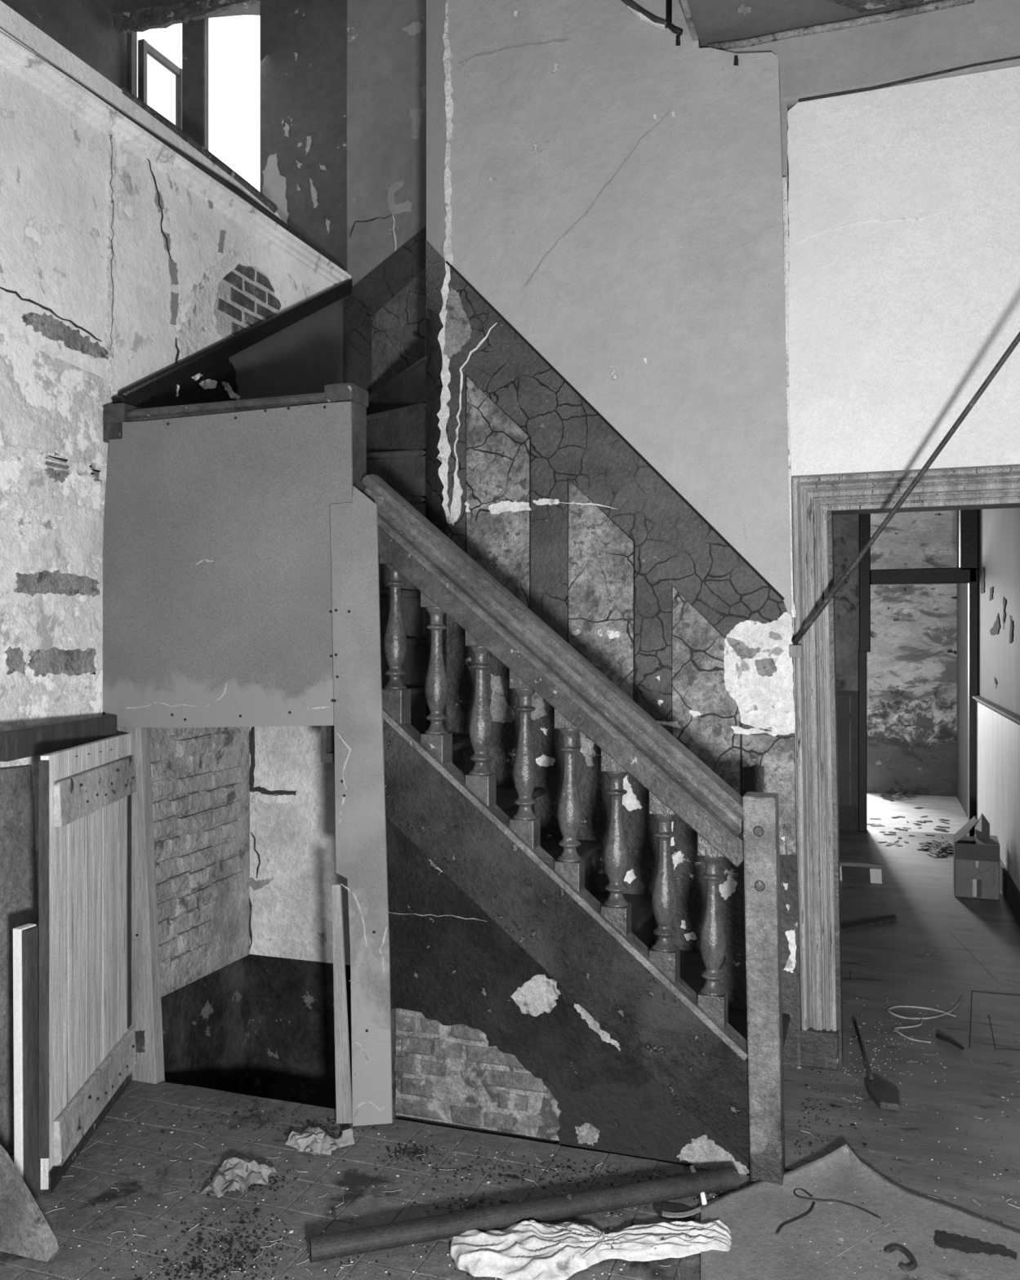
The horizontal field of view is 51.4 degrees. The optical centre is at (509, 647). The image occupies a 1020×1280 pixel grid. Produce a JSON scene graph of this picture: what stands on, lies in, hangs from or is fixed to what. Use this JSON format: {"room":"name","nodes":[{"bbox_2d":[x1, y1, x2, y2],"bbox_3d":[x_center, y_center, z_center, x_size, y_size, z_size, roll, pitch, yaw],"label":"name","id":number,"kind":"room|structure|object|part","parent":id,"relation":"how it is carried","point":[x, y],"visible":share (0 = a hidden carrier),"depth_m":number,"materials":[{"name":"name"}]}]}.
{"room":"abandoned building interior","nodes":[
{"label":"abandoned building interior","id":0,"kind":"room"},
{"bbox_2d":[0,0,126,88],"bbox_3d":[-3.209,-2.350,3.024,0.150,2.700,6.200,0,0,19],"label":"wall","id":1,"kind":"structure","parent":0,"point":[86,28],"depth_m":5.58,"materials":[{"name":"grey paint"}]},
{"bbox_2d":[0,31,351,1095],"bbox_3d":[-1.883,0.613,2.500,0.278,4.974,6.084,0,0,19],"label":"wall","id":2,"kind":"structure","parent":0,"point":[120,282],"depth_m":3.75,"materials":[{"name":"paint"}]},
{"bbox_2d":[0,715,116,761],"bbox_3d":[-1.424,0.341,3.278,0.184,0.218,0.655,0,0,19],"label":"chair rail","id":3,"kind":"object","parent":2,"relation":"attached to","point":[15,744],"depth_m":3.22,"materials":[{"name":"grey wood"}]},
{"bbox_2d":[0,0,282,220],"bbox_3d":[-1.891,-1.901,2.538,0.180,0.143,5.950,0,0,19],"label":"trim","id":4,"kind":"structure","parent":2,"relation":"on","point":[11,21],"depth_m":3.60,"materials":[{"name":"paint"}]},
{"bbox_2d":[0,27,351,284],"bbox_3d":[-1.769,-1.819,2.506,0.050,0.089,5.970,0,0,19],"label":"trim","id":5,"kind":"structure","parent":2,"relation":"attached to","point":[13,55],"depth_m":3.85,"materials":[{"name":"paint"}]},
{"bbox_2d":[120,87,277,213],"bbox_3d":[-1.211,-1.955,4.222,0.040,0.062,1.000,0,0,19],"label":"trim","id":6,"kind":"structure","parent":2,"relation":"attached to","point":[270,205],"depth_m":4.17,"materials":[{"name":"grey wood"}]},
{"bbox_3d":[-1.075,-1.325,4.484,0.050,1.009,1.739,0,0,19],"label":"dado rail","id":7,"kind":"part","parent":2,"relation":"part of","materials":[{"name":"black paint"}]},
{"bbox_2d":[111,0,346,271],"bbox_3d":[-1.453,-2.350,5.589,1.580,2.900,0.160,0,0,19],"label":"wall","id":8,"kind":"structure","parent":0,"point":[303,43],"depth_m":5.39,"materials":[{"name":"grey paint"}]},
{"bbox_2d":[126,17,208,151],"bbox_3d":[-1.811,-2.650,5.954,0.502,1.600,0.415,0,0,19],"label":"window","id":9,"kind":"structure","parent":8,"relation":"attached to","point":[181,95],"depth_m":5.83,"materials":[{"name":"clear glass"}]},
{"bbox_3d":[-1.990,-2.645,6.051,0.003,1.390,0.320,0,0,21],"label":"pane","id":10,"kind":"part","parent":9,"relation":"part of","materials":[{"name":"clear glass"}]},
{"bbox_2d":[345,0,426,645],"bbox_3d":[0.170,-1.100,4.988,2.040,5.400,0.148,0,0,19],"label":"wall","id":11,"kind":"structure","parent":0,"point":[385,306],"depth_m":5.19,"materials":[{"name":"paint"}]},
{"bbox_3d":[-0.544,-1.528,5.162,0.286,0.603,0.008,0,0,19],"label":"dado panel","id":12,"kind":"part","parent":11,"relation":"part of","materials":[{"name":"grey paint"}]},
{"bbox_2d":[390,746,474,1119],"bbox_3d":[-0.255,1.775,3.768,0.040,2.850,0.810,0,0,19],"label":"wall","id":13,"kind":"structure","parent":0,"point":[461,760],"depth_m":3.39,"materials":[{"name":"black paint"}]},
{"bbox_2d":[0,792,1019,1279],"bbox_3d":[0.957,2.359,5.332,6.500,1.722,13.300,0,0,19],"label":"floor","id":14,"kind":"structure","parent":0,"point":[917,886],"depth_m":3.19,"materials":[{"name":"wood"}]},
{"bbox_2d":[0,765,38,1155],"bbox_3d":[-1.525,0.930,3.109,0.085,1.140,0.370,0,0,19],"label":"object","id":15,"kind":"object","parent":14,"relation":"on","point":[19,904],"visible":0.43,"depth_m":3.18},
{"bbox_2d":[12,923,43,1198],"bbox_3d":[-1.327,1.137,2.913,0.079,0.726,0.090,0,0,19],"label":"batten","id":16,"kind":"object","parent":14,"relation":"on","point":[25,937],"visible":0.75,"depth_m":2.89,"materials":[{"name":"white wood"}]},
{"bbox_2d":[0,1144,58,1262],"bbox_3d":[-1.237,1.337,2.624,0.275,0.318,0.022,0,0,19],"label":"board","id":17,"kind":"object","parent":14,"relation":"on","point":[24,1231],"visible":1,"depth_m":2.60,"materials":[{"name":"grey wood"}]},
{"bbox_2d":[116,727,164,1084],"bbox_3d":[-1.296,0.911,3.680,0.178,1.272,0.072,0,0,19],"label":"post","id":18,"kind":"object","parent":14,"relation":"on","point":[146,1005],"visible":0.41,"depth_m":3.66,"materials":[{"name":"wood"}]},
{"bbox_2d":[38,733,137,1194],"bbox_3d":[-1.288,0.899,3.291,0.052,1.202,0.786,0,0,-4],"label":"door","id":19,"kind":"structure","parent":18,"relation":"attached to","point":[87,1058],"depth_m":3.17,"materials":[{"name":"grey wood"}]},
{"bbox_3d":[-1.286,1.364,3.660,0.055,0.084,0.005,0,0,19],"label":"hinge plate","id":20,"kind":"part","parent":18,"relation":"part of","materials":[{"name":"metal"}]},
{"bbox_2d":[199,1157,276,1197],"bbox_3d":[-0.754,1.474,2.958,0.184,0.045,0.184,0,0,19],"label":"crumpled paper","id":21,"kind":"object","parent":14,"relation":"on","point":[234,1173],"visible":1,"depth_m":2.95,"materials":[{"name":"white paper"}]},
{"bbox_2d":[284,1126,354,1155],"bbox_3d":[-0.572,1.474,3.188,0.198,0.043,0.153,0,0,19],"label":"crumpled paper","id":22,"kind":"object","parent":14,"relation":"on","point":[314,1140],"visible":1,"depth_m":3.16,"materials":[{"name":"grey paper"}]},
{"bbox_2d":[331,884,352,1123],"bbox_3d":[-0.526,1.119,3.318,0.071,0.751,0.012,0,0,19],"label":"batten","id":23,"kind":"object","parent":14,"relation":"on","point":[344,1112],"visible":1,"depth_m":3.31,"materials":[{"name":"grey wood"}]},
{"bbox_2d":[329,485,392,1126],"bbox_3d":[-0.466,0.497,3.307,0.215,2.006,0.008,0,0,19],"label":"strip","id":24,"kind":"object","parent":14,"relation":"on","point":[361,852],"visible":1,"depth_m":3.30,"materials":[{"name":"wood"}]},
{"bbox_2d":[102,308,790,1185],"bbox_3d":[-0.046,0.060,4.081,2.270,2.880,1.727,0,0,19],"label":"staircase","id":25,"kind":"structure","parent":14,"relation":"on","point":[665,1005],"depth_m":3.18,"materials":[{"name":"paint"}]},
{"bbox_3d":[-0.972,-0.786,3.544,0.854,0.062,0.076,0,0,19],"label":"landing rail","id":26,"kind":"part","parent":25,"relation":"part of","materials":[{"name":"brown paint"}]},
{"bbox_2d":[102,401,352,728],"bbox_3d":[-0.959,-0.250,3.486,0.982,1.047,0.008,0,0,19],"label":"sheet","id":27,"kind":"object","parent":25,"relation":"attached to","point":[217,603],"visible":0.99,"depth_m":3.48,"materials":[{"name":"paint"}]},
{"bbox_3d":[-0.524,-0.658,3.405,0.089,0.314,0.104,0,0,19],"label":"newel post","id":28,"kind":"part","parent":25,"relation":"part of","materials":[{"name":"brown paint"}]},
{"bbox_3d":[0.104,-0.001,3.210,1.272,1.104,0.116,0,0,19],"label":"handrail","id":29,"kind":"part","parent":25,"relation":"part of","materials":[{"name":"grey wood"}]},
{"bbox_3d":[0.114,0.112,3.213,1.230,1.021,0.073,0,0,19],"label":"baluster rail","id":30,"kind":"part","parent":25,"relation":"part of","materials":[{"name":"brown paint"}]},
{"bbox_3d":[0.717,0.958,2.985,0.109,1.084,0.100,0,0,19],"label":"newel post","id":31,"kind":"part","parent":25,"relation":"part of","materials":[{"name":"grey wood"}]},
{"bbox_2d":[104,1069,894,1279],"bbox_3d":[0.014,1.495,3.146,2.517,0.004,1.084,0,0,-10],"label":"debris","id":32,"kind":"object","parent":14,"relation":"on","point":[195,1264],"visible":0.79,"depth_m":2.83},
{"bbox_2d":[308,1166,740,1262],"bbox_3d":[0.068,1.463,2.746,1.162,0.057,0.060,0,0,-18],"label":"roll","id":33,"kind":"object","parent":14,"relation":"on","point":[446,1225],"visible":1,"depth_m":2.71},
{"bbox_2d":[40,958,1017,1279],"bbox_3d":[1.192,1.494,4.028,5.459,0.006,2.275,0,0,-38],"label":"dark grit","id":34,"kind":"object","parent":14,"relation":"on","point":[92,1205],"visible":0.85,"depth_m":2.86,"materials":[{"name":"gravel"}]},
{"bbox_2d":[44,1000,1019,1277],"bbox_3d":[0.416,1.495,3.205,3.542,0.006,1.775,0,0,-18],"label":"straw","id":35,"kind":"object","parent":14,"relation":"on","point":[861,1000],"visible":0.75,"depth_m":2.87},
{"bbox_2d":[46,931,1019,1279],"bbox_3d":[0.993,1.494,3.629,4.746,0.006,2.053,0,0,-28],"label":"plaster grit","id":36,"kind":"object","parent":14,"relation":"on","point":[487,1182],"visible":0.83,"depth_m":2.84,"materials":[{"name":"white"}]},
{"bbox_2d":[449,1219,731,1279],"bbox_3d":[0.214,1.471,2.630,0.719,0.047,0.270,0,0,-10],"label":"rag","id":37,"kind":"object","parent":14,"relation":"on","point":[529,1250],"visible":0.99,"depth_m":2.60,"materials":[{"name":"fabric"}]},
{"bbox_2d":[653,1196,718,1221],"bbox_3d":[0.481,1.492,2.813,0.196,0.012,0.168,0,0,19],"label":"scrap","id":38,"kind":"object","parent":14,"relation":"on","point":[658,1207],"depth_m":2.80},
{"bbox_3d":[0.490,1.490,2.809,0.188,0.009,0.056,0,0,-23],"label":"metal strip","id":39,"kind":"part","parent":38,"relation":"part of","materials":[{"name":"grey metal"}]},
{"bbox_2d":[689,1164,706,1205],"bbox_3d":[0.520,1.485,2.914,0.016,0.033,0.188,0,0,-1],"label":"stick","id":40,"kind":"object","parent":14,"relation":"on","point":[704,1202],"visible":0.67,"depth_m":2.85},
{"bbox_2d":[700,1143,1019,1279],"bbox_3d":[0.873,1.474,2.646,0.801,0.049,0.918,0,0,19],"label":"sheet","id":41,"kind":"object","parent":14,"relation":"on","point":[753,1213],"visible":1,"depth_m":2.70,"materials":[{"name":"grey paint"}]},
{"bbox_2d":[774,1201,814,1234],"bbox_3d":[0.748,1.491,2.764,0.205,0.006,0.022,0,0,-44],"label":"wire","id":42,"kind":"object","parent":41,"relation":"on","point":[809,1211],"visible":1,"depth_m":2.76,"materials":[{"name":"black metal"}]},
{"bbox_2d":[793,1188,880,1218],"bbox_3d":[0.871,1.491,2.832,0.237,0.006,0.047,0,0,36],"label":"wire","id":43,"kind":"object","parent":41,"relation":"on","point":[794,1189],"visible":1,"depth_m":2.85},
{"bbox_2d":[883,1244,917,1271],"bbox_3d":[0.958,1.490,2.581,0.056,0.015,0.104,0,0,-9],"label":"dark shred","id":44,"kind":"object","parent":41,"relation":"on","point":[913,1265],"visible":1,"depth_m":2.58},
{"bbox_2d":[933,1230,1017,1259],"bbox_3d":[1.159,1.492,2.639,0.191,0.003,0.093,0,0,19],"label":"scrap","id":45,"kind":"object","parent":41,"relation":"on","point":[965,1244],"visible":1,"depth_m":2.64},
{"bbox_2d":[839,861,882,884],"bbox_3d":[2.223,1.444,6.804,0.326,0.112,0.094,0,0,19],"label":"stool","id":46,"kind":"object","parent":14,"relation":"on","point":[875,872],"visible":0.68,"depth_m":6.76,"materials":[{"name":"wood"}]},
{"bbox_2d":[840,914,896,933],"bbox_3d":[1.898,1.488,5.703,0.558,0.020,0.097,0,0,-32],"label":"plank","id":47,"kind":"object","parent":14,"relation":"on","point":[846,926],"depth_m":5.69,"materials":[{"name":"black wood"}]},
{"bbox_2d":[853,1020,899,1111],"bbox_3d":[1.278,1.478,3.780,0.097,0.033,0.750,0,0,7],"label":"brush","id":48,"kind":"object","parent":14,"relation":"on","point":[886,1096],"visible":1,"depth_m":3.51,"materials":[{"name":"wood"}]},
{"bbox_3d":[1.292,1.470,3.874,0.018,0.018,0.561,0,0,13],"label":"handle","id":49,"kind":"part","parent":48,"relation":"part of","materials":[{"name":"wood"}]},
{"bbox_2d":[808,990,971,1108],"bbox_3d":[1.459,1.496,4.069,0.555,0.002,1.415,0,0,19],"label":"plaster grit","id":50,"kind":"object","parent":14,"relation":"on","point":[921,990],"visible":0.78,"depth_m":3.84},
{"bbox_2d":[879,786,915,800],"bbox_3d":[3.881,1.452,10.601,0.347,0.094,0.697,0,0,19],"label":"heap","id":51,"kind":"object","parent":14,"relation":"on","point":[901,788],"visible":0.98,"depth_m":10.56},
{"bbox_2d":[866,807,949,846],"bbox_3d":[3.350,1.495,8.935,0.711,0.009,2.133,0,0,19],"label":"heap","id":52,"kind":"object","parent":14,"relation":"on","point":[920,821],"visible":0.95,"depth_m":8.74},
{"bbox_2d":[893,1017,930,1043],"bbox_3d":[1.573,1.496,4.149,0.132,0.007,0.266,0,0,19],"label":"wire hook","id":53,"kind":"object","parent":14,"relation":"on","point":[921,1019],"visible":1,"depth_m":4.13,"materials":[{"name":"metal"}]},
{"bbox_2d":[887,995,963,1019],"bbox_3d":[1.772,1.496,4.373,0.436,0.008,0.185,0,0,-22],"label":"wire loop","id":54,"kind":"object","parent":14,"relation":"on","point":[962,996],"visible":1,"depth_m":4.33,"materials":[{"name":"metal"}]},
{"bbox_2d":[916,840,953,857],"bbox_3d":[3.172,1.471,7.826,0.297,0.056,0.615,0,0,27],"label":"heap","id":55,"kind":"object","parent":14,"relation":"on","point":[943,845],"visible":0.92,"depth_m":7.81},
{"bbox_2d":[935,1032,964,1049],"bbox_3d":[1.666,1.488,3.998,0.026,0.023,0.131,0,0,-22],"label":"stick","id":56,"kind":"object","parent":14,"relation":"on","point":[939,1035],"visible":1,"depth_m":4.00,"materials":[{"name":"wood"}]},
{"bbox_2d":[953,813,999,900],"bbox_3d":[2.830,1.256,6.429,0.256,0.483,0.289,0,0,19],"label":"cardboard box","id":57,"kind":"object","parent":14,"relation":"on","point":[976,859],"visible":1,"depth_m":6.32,"materials":[{"name":"grey cardboard"}]},
{"bbox_2d":[248,0,800,1110],"bbox_3d":[-0.026,-0.300,4.216,2.300,7.000,0.215,0,0,19],"label":"wall","id":58,"kind":"structure","parent":0,"point":[606,425],"depth_m":4.01,"materials":[{"name":"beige paint"}]},
{"bbox_3d":[-0.046,-0.565,4.142,0.266,1.017,0.008,0,0,19],"label":"dado panel","id":59,"kind":"part","parent":58,"relation":"part of","materials":[{"name":"paint"}]},
{"bbox_3d":[0.344,-0.155,4.005,0.256,0.975,0.008,0,0,19],"label":"dado panel","id":60,"kind":"part","parent":58,"relation":"part of","materials":[{"name":"paint"}]},
{"bbox_2d":[621,0,683,35],"bbox_3d":[0.516,-2.353,3.931,0.255,0.212,0.031,0,0,19],"label":"gas pipe","id":61,"kind":"object","parent":58,"relation":"attached to","point":[643,15],"visible":1,"depth_m":3.91,"materials":[{"name":"metal"}]},
{"bbox_3d":[0.720,0.246,3.875,0.253,0.946,0.008,0,0,19],"label":"dado panel","id":62,"kind":"part","parent":58,"relation":"part of","materials":[{"name":"paint"}]},
{"bbox_3d":[0.930,0.532,3.801,0.189,0.438,0.008,0,0,19],"label":"dado panel","id":63,"kind":"part","parent":58,"relation":"part of","materials":[{"name":"paint"}]},
{"bbox_2d":[703,0,1019,179],"bbox_3d":[2.165,-0.370,3.540,3.040,3.740,0.230,0,0,19],"label":"wall","id":64,"kind":"structure","parent":58,"relation":"attached to","point":[944,38],"depth_m":3.73,"materials":[{"name":"grey paint"}]},
{"bbox_2d":[789,332,1019,657],"bbox_3d":[1.341,-0.600,3.322,0.049,1.275,1.140,0,0,-37],"label":"rod","id":65,"kind":"object","parent":58,"relation":"attached to","point":[795,651],"visible":1,"depth_m":3.43,"materials":[{"name":"metal"}]},
{"bbox_2d":[385,817,750,1174],"bbox_3d":[0.164,1.026,3.220,1.207,1.006,0.068,0,0,19],"label":"wall","id":66,"kind":"structure","parent":0,"point":[486,1038],"depth_m":3.26,"materials":[{"name":"paint"}]},
{"bbox_2d":[680,0,942,47],"bbox_3d":[1.284,-2.385,1.019,3.045,0.310,5.370,0,0,19],"label":"ceiling","id":67,"kind":"structure","parent":0,"point":[709,21],"depth_m":3.74,"materials":[{"name":"grey paint"}]},
{"bbox_2d":[832,514,858,831],"bbox_3d":[2.656,0.000,8.754,0.459,3.000,0.120,0,0,19],"label":"wall","id":68,"kind":"structure","parent":0,"point":[846,526],"depth_m":8.67,"materials":[{"name":"black paint"}]},
{"bbox_3d":[2.639,0.377,8.706,0.459,0.039,0.020,0,0,19],"label":"dado rail","id":69,"kind":"part","parent":68,"relation":"part of","materials":[{"name":"black paint"}]},
{"bbox_3d":[2.650,1.400,8.737,0.459,0.200,0.075,0,0,19],"label":"skirting","id":70,"kind":"part","parent":68,"relation":"part of","materials":[{"name":"grey wood"}]},
{"bbox_2d":[857,509,977,836],"bbox_3d":[3.279,0.010,8.526,0.895,2.980,0.140,0,0,19],"label":"door frame","id":71,"kind":"structure","parent":68,"relation":"in","point":[966,572],"depth_m":8.44,"materials":[{"name":"black paint"}]},
{"bbox_2d":[782,66,1019,1026],"bbox_3d":[2.297,-0.238,3.446,2.728,3.477,0.202,0,0,19],"label":"wall","id":72,"kind":"structure","parent":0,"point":[901,203],"depth_m":3.72,"materials":[{"name":"white paint"}]},
{"bbox_2d":[791,466,1019,1070],"bbox_3d":[1.677,0.445,3.666,1.344,2.110,0.192,0,0,19],"label":"door frame","id":73,"kind":"structure","parent":72,"relation":"attached to","point":[815,500],"depth_m":3.79,"materials":[{"name":"paint"}]},
{"bbox_2d":[866,510,956,796],"bbox_3d":[4.156,-0.050,10.809,1.060,3.100,0.150,0,0,19],"label":"wall","id":74,"kind":"structure","parent":0,"point":[912,657],"depth_m":10.75,"materials":[{"name":"paint"}]},
{"bbox_2d":[956,507,1019,891],"bbox_3d":[3.315,-0.050,7.110,0.196,3.100,7.390,0,0,19],"label":"wall","id":75,"kind":"structure","parent":0,"point":[997,699],"depth_m":7.04,"materials":[{"name":"grey paint"}]},
{"bbox_3d":[2.855,0.400,6.037,0.034,0.050,4.880,0,0,19],"label":"dado rail","id":76,"kind":"part","parent":75,"relation":"part of","materials":[{"name":"grey wood"}]},
{"bbox_2d":[973,817,1019,927],"bbox_3d":[2.868,1.417,6.032,0.030,0.165,4.880,0,0,19],"label":"baseboard","id":77,"kind":"structure","parent":75,"relation":"attached to","point":[1008,888],"depth_m":6.08,"materials":[{"name":"black wood"}]}
]}

